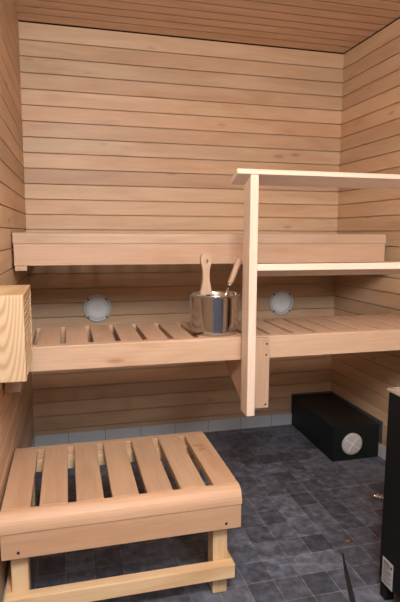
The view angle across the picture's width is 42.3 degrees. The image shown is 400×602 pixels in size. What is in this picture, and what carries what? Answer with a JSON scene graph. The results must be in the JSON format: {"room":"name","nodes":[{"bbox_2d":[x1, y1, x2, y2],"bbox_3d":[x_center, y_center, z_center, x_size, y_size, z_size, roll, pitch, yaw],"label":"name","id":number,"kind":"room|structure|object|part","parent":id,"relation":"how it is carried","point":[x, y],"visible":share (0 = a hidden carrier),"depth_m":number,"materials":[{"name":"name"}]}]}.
{"room":"sauna","nodes":[
{"label":"sauna","id":0,"kind":"room"},
{"bbox_2d":[0,0,33,601],"bbox_3d":[-0.556,-0.128,1.218,0.030,2.125,3.081,-2,8,-14],"label":"wall","id":1,"kind":"structure","parent":0,"point":[16,408],"depth_m":2.03,"materials":[{"name":"brown wood"}]},
{"bbox_2d":[5,382,22,392],"bbox_3d":[-0.668,0.245,1.905,0.047,0.046,0.470,-2,8,-14],"label":"batten","id":2,"kind":"object","parent":1,"relation":"attached to","point":[10,386],"visible":0.24,"depth_m":1.68,"materials":[{"name":"brown wood"}]},
{"bbox_2d":[0,285,32,382],"bbox_3d":[-0.555,0.085,1.512,0.102,0.236,0.290,-2,8,-14],"label":"cover","id":3,"kind":"object","parent":1,"relation":"attached to","point":[16,344],"visible":1,"depth_m":1.38,"materials":[{"name":"brown wood"}]},
{"bbox_3d":[-0.555,-0.026,1.508,0.098,0.016,0.270,-2,8,-14],"label":"panel","id":4,"kind":"part","parent":3,"relation":"part of","materials":[{"name":"brown wood"}]},
{"bbox_3d":[-0.556,0.194,1.537,0.098,0.012,0.270,-2,8,-14],"label":"panel","id":5,"kind":"part","parent":3,"relation":"part of","materials":[{"name":"brown wood"}]},
{"bbox_3d":[-0.588,0.069,1.645,0.098,0.207,0.014,-2,8,-14],"label":"panel","id":6,"kind":"part","parent":3,"relation":"part of","materials":[{"name":"brown wood"}]},
{"bbox_2d":[2,436,34,601],"bbox_3d":[-0.555,0.962,1.344,0.034,0.070,3.047,-2,8,-14],"label":"baseboard","id":7,"kind":"structure","parent":1,"relation":"attached to","point":[33,445],"depth_m":1.66,"materials":[{"name":"tile"}]},
{"bbox_2d":[15,266,30,270],"bbox_3d":[-0.788,-0.171,2.357,0.046,0.020,0.684,-2,8,-14],"label":"batten","id":8,"kind":"object","parent":1,"relation":"attached to","point":[17,268],"visible":0.44,"depth_m":2.03,"materials":[{"name":"brown wood"}]},
{"bbox_2d":[29,313,399,371],"bbox_3d":[0.165,0.151,2.147,1.781,0.085,0.398,-2,8,-14],"label":"bench","id":9,"kind":"object","parent":1,"relation":"attached to","point":[111,345],"visible":0.78,"depth_m":1.99,"materials":[{"name":"brown wood"}]},
{"bbox_2d":[188,253,240,336],"bbox_3d":[0.056,-0.028,2.003,0.208,0.306,0.208,-2,8,-14],"label":"bucket","id":10,"kind":"object","parent":9,"relation":"on","point":[212,313],"visible":0.98,"depth_m":1.94,"materials":[{"name":"metal"}]},
{"bbox_3d":[0.024,-0.109,2.075,0.050,0.165,0.022,-2,8,-17],"label":"handle","id":11,"kind":"part","parent":10,"relation":"part of","materials":[{"name":"brown wood"}]},
{"bbox_2d":[224,257,241,295],"bbox_3d":[0.091,-0.032,2.012,0.149,0.276,0.056,-2,8,-14],"label":"ladle","id":12,"kind":"object","parent":10,"relation":"in","point":[237,263],"visible":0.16,"depth_m":2.01,"materials":[{"name":"brown wood"}]},
{"bbox_3d":[0.136,-0.116,2.014,0.057,0.109,0.023,-2,8,-14],"label":"handle","id":13,"kind":"part","parent":12,"relation":"part of","materials":[{"name":"brown wood"}]},
{"bbox_2d":[18,22,343,435],"bbox_3d":[-0.040,-0.346,2.913,1.779,2.125,0.030,-2,8,-14],"label":"wall","id":14,"kind":"structure","parent":0,"point":[124,132],"depth_m":2.84,"materials":[{"name":"brown wood"}]},
{"bbox_2d":[83,294,111,321],"bbox_3d":[-0.557,0.039,2.805,0.153,0.153,0.014,-2,8,-14],"label":"wall speaker","id":15,"kind":"object","parent":14,"relation":"attached to","point":[97,307],"visible":1,"depth_m":2.80,"materials":[{"name":"grey plastic"}]},
{"bbox_2d":[86,297,108,318],"bbox_3d":[-0.557,0.039,2.805,0.124,0.124,0.014,-2,8,-14],"label":"grille","id":16,"kind":"object","parent":15,"relation":"attached to","point":[96,307],"depth_m":2.80,"materials":[{"name":"white plastic"}]},
{"bbox_2d":[35,413,291,446],"bbox_3d":[-0.045,0.742,3.053,1.779,0.070,0.035,-2,8,-14],"label":"baseboard","id":17,"kind":"structure","parent":14,"relation":"attached to","point":[277,419],"depth_m":2.99,"materials":[{"name":"tile"}]},
{"bbox_2d":[12,232,385,265],"bbox_3d":[-0.017,-0.267,2.538,1.652,0.132,0.680,-2,8,-14],"label":"bench","id":18,"kind":"object","parent":14,"relation":"attached to","point":[30,248],"visible":0.98,"depth_m":2.18,"materials":[{"name":"brown wood"}]},
{"bbox_2d":[269,290,292,314],"bbox_3d":[0.485,0.009,3.072,0.153,0.153,0.014,-2,8,-14],"label":"wall speaker","id":19,"kind":"object","parent":14,"relation":"attached to","point":[281,301],"visible":1,"depth_m":3.07,"materials":[{"name":"grey plastic"}]},
{"bbox_2d":[272,292,290,312],"bbox_3d":[0.485,0.009,3.072,0.124,0.124,0.014,-2,8,-14],"label":"grille","id":20,"kind":"object","parent":19,"relation":"attached to","point":[281,301],"depth_m":3.07,"materials":[{"name":"white plastic"}]},
{"bbox_2d":[13,0,399,52],"bbox_3d":[0.310,-1.224,1.280,1.855,0.030,3.043,-2,8,-14],"label":"ceiling","id":21,"kind":"structure","parent":0,"point":[321,25],"depth_m":2.50,"materials":[{"name":"brown wood"}]},
{"bbox_2d":[30,424,399,601],"bbox_3d":[0.518,1.094,0.836,1.909,0.050,4.700,-2,8,-14],"label":"floor","id":22,"kind":"structure","parent":0,"point":[300,507],"depth_m":1.99,"materials":[{"name":"tile"}]},
{"bbox_2d":[0,431,241,601],"bbox_3d":[-0.277,0.751,1.793,0.719,0.375,0.495,-2,8,-14],"label":"bench","id":23,"kind":"object","parent":22,"relation":"on","point":[27,530],"visible":1,"depth_m":1.60,"materials":[{"name":"brown wood"}]},
{"bbox_3d":[-0.615,0.853,1.722,0.020,0.048,0.421,-2,8,-14],"label":"rail","id":24,"kind":"part","parent":23,"relation":"part of","materials":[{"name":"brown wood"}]},
{"bbox_3d":[-0.537,0.797,1.549,0.048,0.346,0.063,-2,8,-14],"label":"leg","id":25,"kind":"part","parent":23,"relation":"part of","materials":[{"name":"brown wood"}]},
{"bbox_3d":[-0.627,0.774,1.898,0.048,0.299,0.062,-2,8,-14],"label":"leg","id":26,"kind":"part","parent":23,"relation":"part of","materials":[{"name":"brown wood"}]},
{"bbox_3d":[-0.230,0.873,1.587,0.698,0.048,0.036,-2,8,-14],"label":"cross rail","id":27,"kind":"part","parent":23,"relation":"part of","materials":[{"name":"brown wood"}]},
{"bbox_3d":[-0.033,0.757,2.050,0.048,0.299,0.062,-2,8,-14],"label":"leg","id":28,"kind":"part","parent":23,"relation":"part of","materials":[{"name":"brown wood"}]},
{"bbox_3d":[0.058,0.780,1.701,0.048,0.346,0.063,-2,8,-14],"label":"leg","id":29,"kind":"part","parent":23,"relation":"part of","materials":[{"name":"brown wood"}]},
{"bbox_2d":[291,391,382,461],"bbox_3d":[0.753,0.698,2.945,0.282,0.193,0.566,-2,8,-14],"label":"box","id":30,"kind":"object","parent":22,"relation":"on","point":[341,430],"depth_m":2.77,"materials":[{"name":"black plastic"}]},
{"bbox_2d":[342,553,355,601],"bbox_3d":[0.497,0.956,1.698,0.023,0.001,0.428,1,8,9],"label":"trim","id":31,"kind":"structure","parent":22,"relation":"on","point":[348,582],"depth_m":1.74,"materials":[{"name":"black metal"}]},
{"bbox_2d":[373,493,383,501],"bbox_3d":[0.839,0.868,2.245,0.170,0.033,0.032,5,9,31],"label":"pipe","id":32,"kind":"object","parent":22,"relation":"on","point":[377,496],"visible":0.35,"depth_m":2.27,"materials":[{"name":"silver metal"}]},
{"bbox_2d":[379,387,399,599],"bbox_3d":[0.907,0.635,1.487,0.557,0.695,0.480,-2,8,-14],"label":"heater","id":33,"kind":"object","parent":22,"relation":"on","point":[389,573],"visible":1,"depth_m":1.60,"materials":[{"name":"black metal"}]},
{"bbox_2d":[383,560,391,584],"bbox_3d":[0.591,0.861,1.631,0.001,0.070,0.044,-2,8,-14],"label":"print","id":34,"kind":"object","parent":33,"relation":"attached to","point":[387,564],"depth_m":1.63},
{"bbox_3d":[0.909,0.296,1.443,0.557,0.012,0.480,-2,8,-14],"label":"plate","id":35,"kind":"part","parent":33,"relation":"part of","materials":[{"name":"silver metal"}]},
{"bbox_2d":[330,19,399,446],"bbox_3d":[1.216,-0.179,1.673,0.030,2.125,3.080,-2,8,-14],"label":"wall","id":36,"kind":"structure","parent":0,"point":[370,116],"depth_m":2.75,"materials":[{"name":"brown wood"}]},
{"bbox_2d":[18,17,399,274],"bbox_3d":[0.351,-0.139,1.469,1.869,2.231,3.110,-2,8,-14],"label":"trim","id":37,"kind":"structure","parent":36,"relation":"attached to","point":[399,17],"depth_m":2.76,"materials":[{"name":"brown wood"}]},
{"bbox_2d":[225,168,399,416],"bbox_3d":[0.557,-0.057,2.150,1.012,0.878,0.460,-2,8,-14],"label":"guard rail","id":38,"kind":"object","parent":36,"relation":"attached to","point":[249,374],"visible":0.96,"depth_m":1.86,"materials":[{"name":"brown wood"}]},
{"bbox_3d":[0.177,-0.011,1.856,0.030,0.859,0.072,-2,8,-14],"label":"post","id":39,"kind":"part","parent":38,"relation":"part of","materials":[{"name":"beige wood"}]},
{"bbox_3d":[0.607,-0.444,1.914,1.012,0.048,0.081,-2,8,-14],"label":"rail","id":40,"kind":"part","parent":38,"relation":"part of","materials":[{"name":"beige wood"}]},
{"bbox_3d":[0.642,-0.123,1.971,0.933,0.049,0.071,-2,8,-14],"label":"rail","id":41,"kind":"part","parent":38,"relation":"part of","materials":[{"name":"beige wood"}]},
{"bbox_2d":[349,260,399,262],"bbox_3d":[0.819,-0.216,2.798,0.178,0.030,0.628,-2,8,-14],"label":"batten","id":42,"kind":"object","parent":36,"relation":"attached to","point":[385,261],"visible":0.06,"depth_m":2.50,"materials":[{"name":"brown wood"}]},
{"bbox_2d":[378,442,385,459],"bbox_3d":[1.214,0.911,1.798,0.034,0.070,3.046,-2,8,-14],"label":"baseboard","id":43,"kind":"structure","parent":36,"relation":"attached to","point":[381,448],"depth_m":2.71,"materials":[{"name":"tile"}]}
]}

